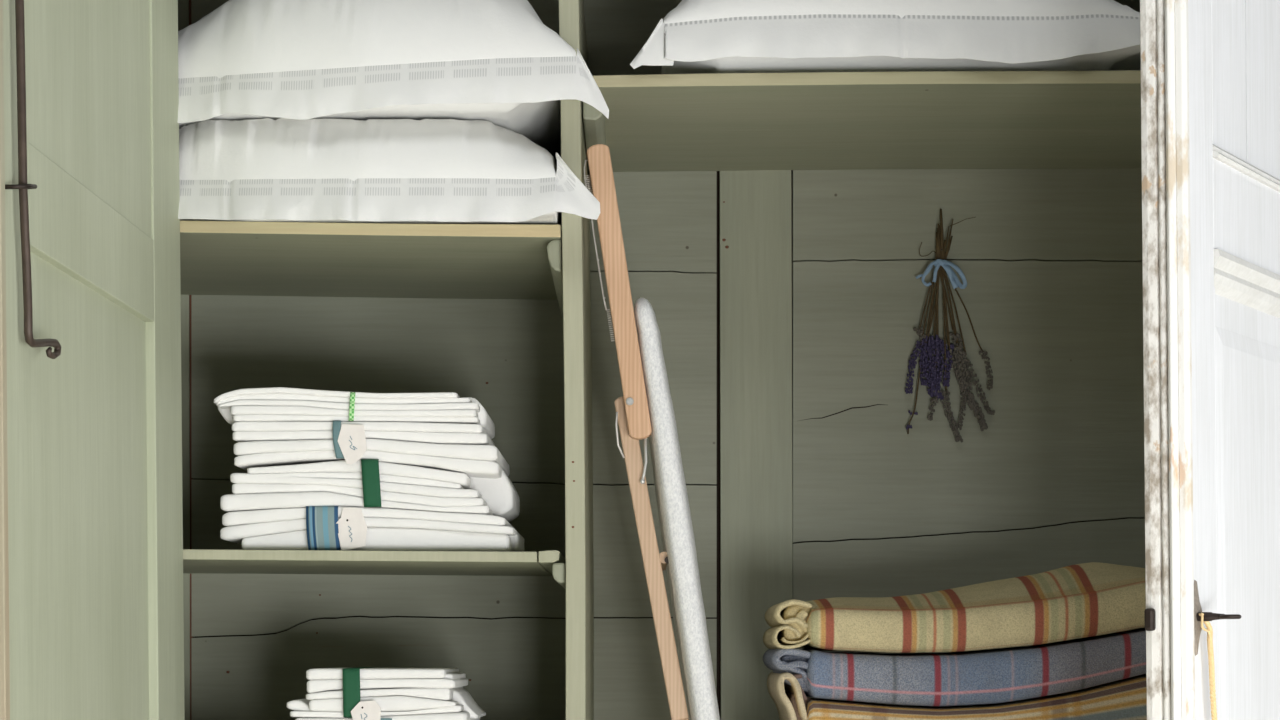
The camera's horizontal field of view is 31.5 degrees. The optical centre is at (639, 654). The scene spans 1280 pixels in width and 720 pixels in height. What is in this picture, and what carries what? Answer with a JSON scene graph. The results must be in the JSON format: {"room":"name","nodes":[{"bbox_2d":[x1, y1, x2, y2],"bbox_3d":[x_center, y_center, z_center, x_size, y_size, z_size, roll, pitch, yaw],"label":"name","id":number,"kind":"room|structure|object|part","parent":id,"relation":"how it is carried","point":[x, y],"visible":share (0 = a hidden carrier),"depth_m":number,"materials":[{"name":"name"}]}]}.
{"room":"linen closet","nodes":[
{"label":"linen closet","id":0,"kind":"room"},
{"bbox_3d":[0.000,1.025,1.133,8.000,0.050,6.600,0,0,0],"label":"floor","id":1,"kind":"structure","parent":0,"visible":0},
{"bbox_2d":[0,0,1279,719],"bbox_3d":[0.128,-0.070,2.713,1.830,2.140,1.280,0,0,0],"label":"wardrobe","id":2,"kind":"object","parent":1,"relation":"on","point":[1118,258],"visible":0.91,"depth_m":3.25,"materials":[{"name":"green paint"}]},
{"bbox_3d":[-0.576,-0.507,2.175,0.012,0.434,0.126,0,0,3],"label":"bolt rod","id":3,"kind":"part","parent":2,"relation":"part of","materials":[{"name":"brown metal"}]},
{"bbox_3d":[-0.596,-0.709,2.434,0.021,0.443,0.517,0,0,1],"label":"door panel","id":4,"kind":"part","parent":2,"relation":"part of","materials":[{"name":"green paint"}]},
{"bbox_3d":[-0.591,0.155,2.434,0.019,1.110,0.517,0,0,1],"label":"door panel","id":5,"kind":"part","parent":2,"relation":"part of","materials":[{"name":"green paint"}]},
{"bbox_3d":[-0.593,-0.100,2.459,0.063,1.880,0.743,0,0,0],"label":"door","id":6,"kind":"part","parent":2,"relation":"part of","materials":[{"name":"green paint"}]},
{"bbox_2d":[180,220,561,299],"bbox_3d":[-0.399,-0.533,3.083,0.601,0.022,0.499,0,0,0],"label":"shelf","id":7,"kind":"object","parent":2,"relation":"attached to","point":[220,260],"depth_m":3.02,"materials":[{"name":"green paint"}]},
{"bbox_2d":[220,506,523,551],"bbox_3d":[-0.344,-0.160,2.998,0.374,0.057,0.289,0,0,0],"label":"sheet","id":8,"kind":"object","parent":2,"relation":"on","point":[310,527],"visible":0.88,"depth_m":2.86,"materials":[{"name":"white fabric"}]},
{"bbox_2d":[220,459,492,514],"bbox_3d":[-0.361,-0.213,2.999,0.340,0.068,0.288,0,0,0],"label":"sheet","id":9,"kind":"object","parent":8,"relation":"on","point":[369,483],"visible":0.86,"depth_m":2.86,"materials":[{"name":"white fabric"}]},
{"bbox_2d":[232,421,519,521],"bbox_3d":[-0.341,-0.239,2.998,0.352,0.114,0.290,0,0,0],"label":"sheet","id":10,"kind":"object","parent":9,"relation":"on","point":[468,449],"visible":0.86,"depth_m":2.86,"materials":[{"name":"white fabric"}]},
{"bbox_2d":[214,387,494,438],"bbox_3d":[-0.368,-0.316,2.995,0.342,0.046,0.275,0,0,0],"label":"sheet","id":11,"kind":"object","parent":10,"relation":"on","point":[272,403],"visible":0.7,"depth_m":2.86,"materials":[{"name":"white fabric"}]},
{"bbox_2d":[183,549,565,575],"bbox_3d":[-0.400,-0.124,3.083,0.599,0.017,0.499,0,0,0],"label":"shelf","id":12,"kind":"object","parent":2,"relation":"attached to","point":[196,562],"depth_m":2.89,"materials":[{"name":"green paint"}]},
{"bbox_2d":[295,701,479,719],"bbox_3d":[-0.327,0.101,2.982,0.235,0.087,0.261,0,0,0],"label":"sheet","id":13,"kind":"object","parent":2,"relation":"on","point":[364,710],"visible":0.76,"depth_m":2.86,"materials":[{"name":"white fabric"}]},
{"bbox_2d":[287,667,485,718],"bbox_3d":[-0.328,0.049,2.983,0.240,0.065,0.255,0,0,0],"label":"sheet","id":14,"kind":"object","parent":13,"relation":"on","point":[398,691],"visible":0.98,"depth_m":2.86,"materials":[{"name":"white fabric"}]},
{"bbox_2d":[178,118,599,230],"bbox_3d":[-0.352,-0.598,3.024,0.608,0.146,0.558,0,0,0],"label":"pillow","id":15,"kind":"object","parent":2,"relation":"on","point":[396,171],"visible":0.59,"depth_m":2.78,"materials":[{"name":"white fabric"}]},
{"bbox_2d":[178,0,608,168],"bbox_3d":[-0.353,-0.777,3.024,0.632,0.250,0.558,0,0,0],"label":"pillow","id":16,"kind":"object","parent":15,"relation":"on","point":[497,62],"visible":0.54,"depth_m":2.78,"materials":[{"name":"white fabric"}]},
{"bbox_3d":[-0.273,-0.099,3.340,0.772,1.904,0.014,0,0,0],"label":"panel","id":17,"kind":"part","parent":2,"relation":"part of","materials":[{"name":"green paint"}]},
{"bbox_2d":[584,144,719,719],"bbox_3d":[0.070,0.097,3.019,0.288,1.620,0.332,0,0,0],"label":"ironing board","id":18,"kind":"object","parent":2,"relation":"on","point":[645,410],"visible":0.96,"depth_m":2.86,"materials":[{"name":"brown wood"}]},
{"bbox_3d":[-0.026,-0.460,2.874,0.082,0.372,0.022,0,0,0],"label":"leg","id":19,"kind":"part","parent":18,"relation":"part of","materials":[{"name":"brown wood"}]},
{"bbox_3d":[0.082,0.253,2.899,0.230,1.166,0.020,0,0,0],"label":"leg","id":20,"kind":"part","parent":18,"relation":"part of","materials":[{"name":"brown wood"}]},
{"bbox_2d":[593,70,1141,171],"bbox_3d":[0.447,-0.721,3.083,1.040,0.023,0.499,0,0,0],"label":"shelf","id":21,"kind":"object","parent":2,"relation":"attached to","point":[897,121],"depth_m":3.03,"materials":[{"name":"green paint"}]},
{"bbox_2d":[630,0,1140,73],"bbox_3d":[0.344,-0.821,3.040,0.713,0.187,0.465,0,0,0],"label":"pillow","id":22,"kind":"object","parent":2,"relation":"on","point":[696,36],"visible":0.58,"depth_m":2.83,"materials":[{"name":"white fabric"}]},
{"bbox_2d":[905,209,994,442],"bbox_3d":[0.454,-0.482,3.314,0.132,0.342,0.024,0,0,0],"label":"bunch","id":23,"kind":"object","parent":2,"relation":"hanging from","point":[941,264],"visible":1,"depth_m":3.31,"materials":[{"name":"purple plant"}]},
{"bbox_3d":[0.416,-0.466,3.318,0.049,0.284,0.003,0,0,0],"label":"stem","id":24,"kind":"part","parent":23,"relation":"part of","materials":[{"name":"brown plant"}]},
{"bbox_3d":[0.423,-0.545,3.317,0.031,0.144,0.006,0,0,0],"label":"stem","id":25,"kind":"part","parent":23,"relation":"part of","materials":[{"name":"brown plant"}]},
{"bbox_3d":[0.424,-0.537,3.317,0.028,0.166,0.006,0,0,0],"label":"stem","id":26,"kind":"part","parent":23,"relation":"part of","materials":[{"name":"brown plant"}]},
{"bbox_3d":[0.427,-0.536,3.316,0.025,0.179,0.007,0,0,-5],"label":"stem","id":27,"kind":"part","parent":23,"relation":"part of","materials":[{"name":"brown plant"}]},
{"bbox_3d":[0.431,-0.547,3.317,0.020,0.165,0.006,0,0,0],"label":"stem","id":28,"kind":"part","parent":23,"relation":"part of","materials":[{"name":"brown plant"}]},
{"bbox_3d":[0.435,-0.548,3.317,0.011,0.162,0.006,0,0,0],"label":"stem","id":29,"kind":"part","parent":23,"relation":"part of","materials":[{"name":"brown plant"}]},
{"bbox_3d":[0.435,-0.504,3.317,0.008,0.247,0.006,0,0,0],"label":"stem","id":30,"kind":"part","parent":23,"relation":"part of","materials":[{"name":"brown plant"}]},
{"bbox_3d":[0.436,-0.546,3.317,0.003,0.170,0.006,0,0,19],"label":"stem","id":31,"kind":"part","parent":23,"relation":"part of","materials":[{"name":"brown plant"}]},
{"bbox_3d":[0.445,-0.500,3.317,0.008,0.225,0.006,0,0,0],"label":"stem","id":32,"kind":"part","parent":23,"relation":"part of","materials":[{"name":"brown plant"}]},
{"bbox_3d":[0.447,-0.539,3.316,0.017,0.187,0.008,0,0,0],"label":"stem","id":33,"kind":"part","parent":23,"relation":"part of","materials":[{"name":"brown plant"}]},
{"bbox_3d":[0.446,-0.542,3.317,0.012,0.176,0.006,0,0,0],"label":"stem","id":34,"kind":"part","parent":23,"relation":"part of","materials":[{"name":"brown plant"}]},
{"bbox_3d":[0.448,-0.552,3.317,0.024,0.153,0.006,0,0,0],"label":"stem","id":35,"kind":"part","parent":23,"relation":"part of","materials":[{"name":"brown plant"}]},
{"bbox_3d":[0.453,-0.514,3.317,0.039,0.194,0.006,0,0,0],"label":"stem","id":36,"kind":"part","parent":23,"relation":"part of","materials":[{"name":"brown plant"}]},
{"bbox_3d":[0.453,-0.535,3.317,0.027,0.164,0.006,0,0,0],"label":"stem","id":37,"kind":"part","parent":23,"relation":"part of","materials":[{"name":"brown plant"}]},
{"bbox_3d":[0.459,-0.528,3.317,0.038,0.177,0.006,0,0,0],"label":"stem","id":38,"kind":"part","parent":23,"relation":"part of","materials":[{"name":"brown plant"}]},
{"bbox_3d":[0.474,-0.507,3.318,0.059,0.127,0.005,0,0,0],"label":"stem","id":39,"kind":"part","parent":23,"relation":"part of","materials":[{"name":"brown plant"}]},
{"bbox_2d":[767,672,1146,719],"bbox_3d":[0.453,0.075,3.024,0.554,0.127,0.297,0,0,0],"label":"folded blanket","id":40,"kind":"object","parent":2,"relation":"on","point":[1124,699],"visible":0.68,"depth_m":2.88,"materials":[{"name":"beige fabric"}]},
{"bbox_2d":[763,628,1145,705],"bbox_3d":[0.450,0.010,3.026,0.561,0.111,0.295,0,0,0],"label":"folded blanket","id":41,"kind":"object","parent":40,"relation":"on","point":[1000,675],"visible":0.76,"depth_m":2.88,"materials":[{"name":"blue fabric"}]},
{"bbox_2d":[763,562,1145,652],"bbox_3d":[0.451,-0.064,3.027,0.562,0.122,0.291,0,0,0],"label":"folded blanket","id":42,"kind":"object","parent":41,"relation":"on","point":[1083,600],"visible":0.89,"depth_m":2.89,"materials":[{"name":"beige fabric"}]},
{"bbox_3d":[0.557,-0.099,3.340,0.665,1.904,0.014,0,0,0],"label":"panel","id":43,"kind":"part","parent":2,"relation":"part of","materials":[{"name":"green paint"}]},
{"bbox_3d":[0.570,-0.698,2.286,0.016,0.365,0.010,0,0,34],"label":"panel moulding","id":44,"kind":"part","parent":2,"relation":"part of","materials":[{"name":"white paint"}]},
{"bbox_3d":[0.578,0.144,2.286,0.022,1.032,0.011,0,0,0],"label":"panel moulding","id":45,"kind":"part","parent":2,"relation":"part of","materials":[{"name":"white paint"}]},
{"bbox_2d":[1196,612,1240,620],"bbox_3d":[0.557,-0.037,2.213,0.059,0.009,0.019,0,0,28],"label":"key","id":46,"kind":"object","parent":2,"relation":"in","point":[1208,616],"visible":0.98,"depth_m":2.21,"materials":[{"name":"metal"}]},
{"bbox_2d":[1199,613,1216,719],"bbox_3d":[0.560,0.056,2.232,0.010,0.195,0.047,0,0,39],"label":"string","id":47,"kind":"object","parent":46,"relation":"hanging from","point":[1209,630],"visible":1,"depth_m":2.23,"materials":[{"name":"fabric"}]},
{"bbox_3d":[0.722,-0.100,2.527,0.464,1.880,0.629,0,0,0],"label":"door","id":48,"kind":"part","parent":2,"relation":"part of","materials":[{"name":"white paint"}]},
{"bbox_3d":[0.720,-0.705,2.523,0.016,0.410,0.579,0,0,34],"label":"door panel","id":49,"kind":"part","parent":2,"relation":"part of","materials":[{"name":"white paint"}]},
{"bbox_3d":[0.732,-0.509,2.516,0.018,0.019,0.567,0,0,34],"label":"panel moulding","id":50,"kind":"part","parent":2,"relation":"part of","materials":[{"name":"paint"}]},
{"bbox_3d":[0.733,-0.388,2.516,0.018,0.040,0.567,0,0,34],"label":"panel moulding","id":51,"kind":"part","parent":2,"relation":"part of","materials":[{"name":"paint"}]},
{"bbox_3d":[0.728,0.140,2.523,0.023,1.100,0.583,0,0,34],"label":"door panel","id":52,"kind":"part","parent":2,"relation":"part of","materials":[{"name":"white paint"}]}
]}

